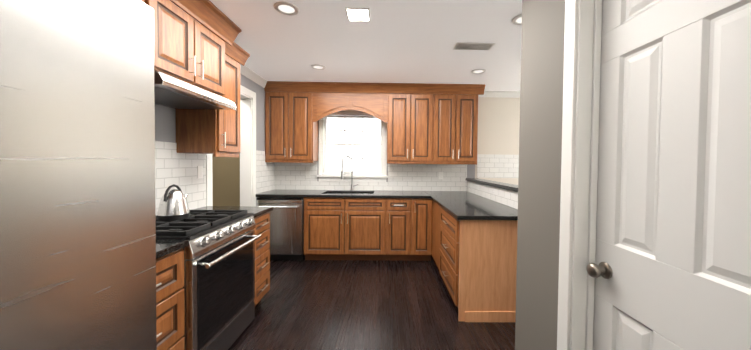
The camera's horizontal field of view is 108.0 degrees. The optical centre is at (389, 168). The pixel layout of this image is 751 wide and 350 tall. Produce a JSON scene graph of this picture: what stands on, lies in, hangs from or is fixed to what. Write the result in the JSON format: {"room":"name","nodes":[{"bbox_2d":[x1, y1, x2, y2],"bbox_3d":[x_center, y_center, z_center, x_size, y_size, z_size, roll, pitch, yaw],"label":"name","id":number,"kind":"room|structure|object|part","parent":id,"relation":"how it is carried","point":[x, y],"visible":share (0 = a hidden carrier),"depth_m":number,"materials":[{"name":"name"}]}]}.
{"room":"kitchen","nodes":[
{"label":"kitchen","id":0,"kind":"room"},
{"bbox_2d":[155,74,264,209],"bbox_3d":[-1.829,0.071,1.255,0.140,2.480,6.000,1,1,-1],"label":"wall","id":1,"kind":"structure","parent":0,"point":[165,124],"depth_m":3.25,"materials":[{"name":"grey paint"}]},
{"bbox_2d":[140,0,159,71],"bbox_3d":[-1.538,-0.865,1.235,0.419,0.600,0.593,1,1,-1],"label":"upper cabinet","id":2,"kind":"object","parent":1,"relation":"attached to","point":[151,3],"depth_m":1.55,"materials":[{"name":"brown wood"}]},
{"bbox_2d":[156,0,227,98],"bbox_3d":[-1.548,-0.879,1.850,0.419,0.600,0.788,1,1,-1],"label":"upper cabinet","id":3,"kind":"object","parent":1,"relation":"attached to","point":[208,54],"depth_m":1.86,"materials":[{"name":"brown wood"}]},
{"bbox_2d":[154,70,236,109],"bbox_3d":[-1.504,-0.525,1.877,0.498,0.106,0.746,1,1,-1],"label":"range hood","id":4,"kind":"object","parent":3,"relation":"attached to","point":[171,92],"visible":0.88,"depth_m":1.84,"materials":[{"name":"silver metal"}]},
{"bbox_2d":[176,40,243,155],"bbox_3d":[-1.594,-0.622,2.432,0.349,0.980,0.364,1,1,-1],"label":"upper cabinet","id":5,"kind":"object","parent":1,"relation":"attached to","point":[215,132],"depth_m":2.27,"materials":[{"name":"brown wood"}]},
{"bbox_2d":[155,141,273,215],"bbox_3d":[-1.778,0.282,2.607,0.008,1.000,3.292,1,1,-1],"label":"wall tile","id":6,"kind":"structure","parent":1,"relation":"attached to","point":[172,166],"depth_m":2.39,"materials":[{"name":"white tile"}]},
{"bbox_2d":[197,166,202,178],"bbox_3d":[-1.767,0.036,2.546,0.006,0.115,0.070,1,1,-1],"label":"electrical outlet plate","id":7,"kind":"object","parent":6,"relation":"attached to","point":[199,171],"depth_m":2.53,"materials":[{"name":"white plastic"}]},
{"bbox_2d":[205,85,255,206],"bbox_3d":[-1.852,0.142,3.132,0.163,2.255,1.000,1,1,-1],"label":"door frame","id":8,"kind":"structure","parent":1,"relation":"attached to","point":[248,147],"depth_m":3.52,"materials":[{"name":"white wood"}]},
{"bbox_2d":[240,64,266,87],"bbox_3d":[-1.743,-1.171,3.285,0.070,0.085,1.230,1,1,-1],"label":"crown molding","id":9,"kind":"structure","parent":1,"relation":"attached to","point":[248,73],"depth_m":3.46,"materials":[{"name":"white wood"}]},
{"bbox_2d":[172,0,521,90],"bbox_3d":[0.484,-1.196,1.262,7.700,0.100,6.200,1,1,-1],"label":"ceiling","id":10,"kind":"structure","parent":0,"point":[404,41],"depth_m":2.52,"materials":[{"name":"white paint"}]},
{"bbox_2d":[273,1,299,15],"bbox_3d":[-0.758,-1.170,2.004,0.180,0.010,0.180,1,1,-1],"label":"recessed light","id":11,"kind":"object","parent":10,"relation":"in","point":[286,8],"visible":1,"depth_m":2.00,"materials":[{"name":"white"}]},
{"bbox_2d":[311,64,325,69],"bbox_3d":[-0.847,-1.198,3.233,0.180,0.010,0.180,1,1,-1],"label":"recessed light","id":12,"kind":"object","parent":10,"relation":"in","point":[318,67],"visible":1,"depth_m":3.22,"materials":[{"name":"white"}]},
{"bbox_2d":[345,7,370,21],"bbox_3d":[-0.239,-1.166,2.072,0.180,0.009,0.180,1,1,-1],"label":"recessed light","id":13,"kind":"object","parent":10,"relation":"in","point":[357,14],"visible":1,"depth_m":2.06,"materials":[{"name":"white"}]},
{"bbox_2d":[453,42,494,50],"bbox_3d":[0.803,-1.168,2.618,0.360,0.007,0.160,1,1,-1],"label":"ceiling vent","id":14,"kind":"object","parent":10,"relation":"in","point":[473,46],"visible":1,"depth_m":2.61,"materials":[{"name":"white metal"}]},
{"bbox_2d":[471,69,485,73],"bbox_3d":[1.082,-1.179,3.322,0.180,0.010,0.180,1,1,-1],"label":"recessed light","id":15,"kind":"object","parent":10,"relation":"in","point":[477,71],"visible":0.96,"depth_m":3.32,"materials":[{"name":"white"}]},
{"bbox_2d":[512,14,521,24],"bbox_3d":[1.041,-1.153,2.112,0.180,0.010,0.180,1,1,-1],"label":"recessed light","id":16,"kind":"object","parent":10,"relation":"in","point":[517,20],"visible":0.38,"depth_m":2.12,"materials":[{"name":"white"}]},
{"bbox_2d":[212,92,519,205],"bbox_3d":[0.634,0.028,4.363,7.280,2.480,0.140,1,1,-1],"label":"wall","id":17,"kind":"structure","parent":0,"point":[498,124],"depth_m":4.29,"materials":[{"name":"grey paint"}]},
{"bbox_2d":[264,81,319,160],"bbox_3d":[-1.447,-0.672,4.066,0.685,1.109,0.339,1,1,-1],"label":"upper cabinet","id":18,"kind":"object","parent":17,"relation":"attached to","point":[292,109],"depth_m":3.90,"materials":[{"name":"brown wood"}]},
{"bbox_2d":[317,110,387,181],"bbox_3d":[-0.577,-0.348,4.311,1.100,1.110,0.190,1,1,-1],"label":"kitchen window","id":19,"kind":"structure","parent":17,"relation":"in","point":[358,176],"depth_m":4.27,"materials":[{"name":"white wood"}]},
{"bbox_2d":[274,154,518,190],"bbox_3d":[0.389,0.060,4.285,4.372,0.584,0.008,1,1,-1],"label":"wall tile","id":20,"kind":"structure","parent":17,"relation":"attached to","point":[401,177],"depth_m":4.28,"materials":[{"name":"white tile"}]},
{"bbox_2d":[388,83,435,163],"bbox_3d":[0.314,-0.654,4.093,0.698,1.109,0.339,1,1,-1],"label":"upper cabinet","id":21,"kind":"object","parent":17,"relation":"attached to","point":[432,123],"depth_m":3.93,"materials":[{"name":"brown wood"}]},
{"bbox_2d":[436,85,479,164],"bbox_3d":[0.931,-0.648,4.102,0.688,1.109,0.339,1,1,-1],"label":"upper cabinet","id":22,"kind":"object","parent":17,"relation":"attached to","point":[456,114],"depth_m":3.94,"materials":[{"name":"brown wood"}]},
{"bbox_2d":[478,91,519,97],"bbox_3d":[2.773,-1.145,4.264,2.830,0.085,0.070,1,1,-1],"label":"crown molding","id":23,"kind":"structure","parent":17,"relation":"attached to","point":[504,94],"depth_m":4.25,"materials":[{"name":"white wood"}]},
{"bbox_2d":[228,255,514,349],"bbox_3d":[0.457,1.384,1.319,7.700,0.100,6.200,1,1,-1],"label":"floor","id":24,"kind":"structure","parent":0,"point":[303,304],"depth_m":2.45,"materials":[{"name":"brown wood"}]},
{"bbox_2d":[0,0,156,349],"bbox_3d":[-1.265,0.393,0.500,0.892,1.880,0.920,1,1,-1],"label":"refrigerator","id":25,"kind":"object","parent":24,"relation":"on","point":[77,198],"visible":1,"depth_m":0.72,"materials":[{"name":"silver metal"}]},
{"bbox_2d":[156,248,184,349],"bbox_3d":[-1.450,0.877,1.254,0.625,0.876,0.551,1,1,-1],"label":"base cabinet","id":26,"kind":"object","parent":24,"relation":"on","point":[170,321],"depth_m":1.42,"materials":[{"name":"brown wood"}]},
{"bbox_2d":[156,210,261,349],"bbox_3d":[-1.398,0.825,1.909,0.698,0.952,0.744,1,1,-1],"label":"range","id":27,"kind":"object","parent":24,"relation":"on","point":[219,279],"visible":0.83,"depth_m":1.79,"materials":[{"name":"silver metal"}]},
{"bbox_2d":[157,184,189,220],"bbox_3d":[-1.501,0.228,1.914,0.180,0.238,0.221,1,1,-1],"label":"kettle","id":28,"kind":"object","parent":27,"relation":"on","point":[173,205],"visible":1,"depth_m":1.84,"materials":[{"name":"silver metal"}]},
{"bbox_2d":[254,212,269,305],"bbox_3d":[-1.468,0.851,2.468,0.625,0.876,0.361,1,1,-1],"label":"base cabinet","id":29,"kind":"object","parent":24,"relation":"on","point":[262,245],"depth_m":2.48,"materials":[{"name":"brown wood"}]},
{"bbox_2d":[156,206,272,258],"bbox_3d":[-1.444,0.405,1.813,0.636,0.035,1.690,1,1,-1],"label":"countertop","id":30,"kind":"structure","parent":29,"relation":"on","point":[165,247],"depth_m":1.50,"materials":[{"name":"black stone"}]},
{"bbox_2d":[257,197,304,259],"bbox_3d":[-1.478,0.820,3.915,0.610,0.872,0.666,1,1,-1],"label":"dishwasher","id":31,"kind":"object","parent":24,"relation":"on","point":[286,227],"visible":0.75,"depth_m":3.64,"materials":[{"name":"silver metal"}]},
{"bbox_2d":[304,205,387,259],"bbox_3d":[-0.612,0.934,3.976,1.106,0.661,0.625,1,1,-1],"label":"base cabinet","id":32,"kind":"object","parent":24,"relation":"on","point":[331,232],"depth_m":3.67,"materials":[{"name":"brown wood"}]},
{"bbox_2d":[384,198,415,260],"bbox_3d":[0.112,0.834,3.985,0.416,0.876,0.625,1,1,-1],"label":"base cabinet","id":33,"kind":"object","parent":24,"relation":"on","point":[395,229],"depth_m":3.68,"materials":[{"name":"brown wood"}]},
{"bbox_2d":[256,190,478,197],"bbox_3d":[-0.288,0.370,3.956,3.028,0.035,0.659,1,1,-1],"label":"countertop","id":34,"kind":"structure","parent":33,"relation":"on","point":[272,193],"depth_m":3.79,"materials":[{"name":"black stone"}]},
{"bbox_2d":[326,193,372,193],"bbox_3d":[-0.595,0.482,3.964,0.740,0.194,0.420,1,1,-1],"label":"sink","id":35,"kind":"object","parent":34,"relation":"in","point":[349,193],"visible":0.04,"depth_m":4.16,"materials":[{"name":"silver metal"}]},
{"bbox_2d":[341,156,358,190],"bbox_3d":[-0.606,0.078,4.152,0.260,0.535,0.151,1,1,-1],"label":"faucet","id":36,"kind":"object","parent":34,"relation":"on","point":[352,186],"visible":1,"depth_m":4.19,"materials":[{"name":"silver metal"}]},
{"bbox_2d":[416,198,432,260],"bbox_3d":[0.408,0.837,3.989,0.328,0.876,0.625,1,1,-1],"label":"base cabinet","id":37,"kind":"object","parent":24,"relation":"on","point":[424,206],"depth_m":3.68,"materials":[{"name":"brown wood"}]},
{"bbox_2d":[436,206,517,321],"bbox_3d":[0.905,0.870,2.735,0.669,0.876,0.761,1,1,-1],"label":"base cabinet","id":38,"kind":"object","parent":24,"relation":"on","point":[475,261],"depth_m":2.34,"materials":[{"name":"brown wood"}]},
{"bbox_2d":[430,195,517,219],"bbox_3d":[0.897,0.404,2.969,0.688,0.035,1.350,1,1,-1],"label":"countertop","id":39,"kind":"structure","parent":38,"relation":"on","point":[462,205],"depth_m":2.69,"materials":[{"name":"black stone"}]},
{"bbox_2d":[515,0,564,349],"bbox_3d":[0.890,0.127,-0.008,0.140,2.480,3.390,1,1,-1],"label":"wall","id":40,"kind":"structure","parent":0,"point":[540,129],"depth_m":1.45,"materials":[{"name":"grey paint"}]},
{"bbox_2d":[557,0,601,349],"bbox_3d":[0.870,0.228,0.854,0.160,2.240,0.810,1,1,-1],"label":"door frame","id":41,"kind":"structure","parent":40,"relation":"attached to","point":[580,131],"depth_m":1.18,"materials":[{"name":"white wood"}]},
{"bbox_2d":[586,0,750,349],"bbox_3d":[0.873,0.269,0.855,0.105,2.142,0.641,1,1,-1],"label":"door","id":42,"kind":"structure","parent":40,"relation":"in","point":[673,233],"depth_m":0.86,"materials":[{"name":"white wood"}]},
{"bbox_3d":[0.850,0.417,1.117,0.070,0.066,0.066,1,1,-1],"label":"door knob","id":43,"kind":"part","parent":42,"relation":"part of","materials":[{"name":"silver metal"}]},
{"bbox_3d":[1.292,0.756,3.339,0.120,1.085,1.959,1,1,-1],"label":"wall","id":44,"kind":"structure","parent":0,"visible":0},
{"bbox_2d":[466,178,517,191],"bbox_3d":[1.299,0.193,3.301,0.180,0.039,2.009,1,1,-1],"label":"half wall cap","id":45,"kind":"object","parent":44,"relation":"on","point":[510,187],"visible":0.54,"depth_m":3.19,"materials":[{"name":"black stone"}]},
{"bbox_2d":[467,181,517,208],"bbox_3d":[1.233,0.297,3.324,0.008,0.169,1.950,1,1,-1],"label":"wall tile","id":46,"kind":"structure","parent":44,"relation":"attached to","point":[505,197],"depth_m":3.18,"materials":[{"name":"white tile"}]},
{"label":"outside","id":47,"kind":"structure","parent":0,"visible":0},
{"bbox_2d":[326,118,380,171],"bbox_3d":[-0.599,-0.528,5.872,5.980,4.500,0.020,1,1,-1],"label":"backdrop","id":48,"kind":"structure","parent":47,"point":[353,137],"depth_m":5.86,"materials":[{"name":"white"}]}
]}

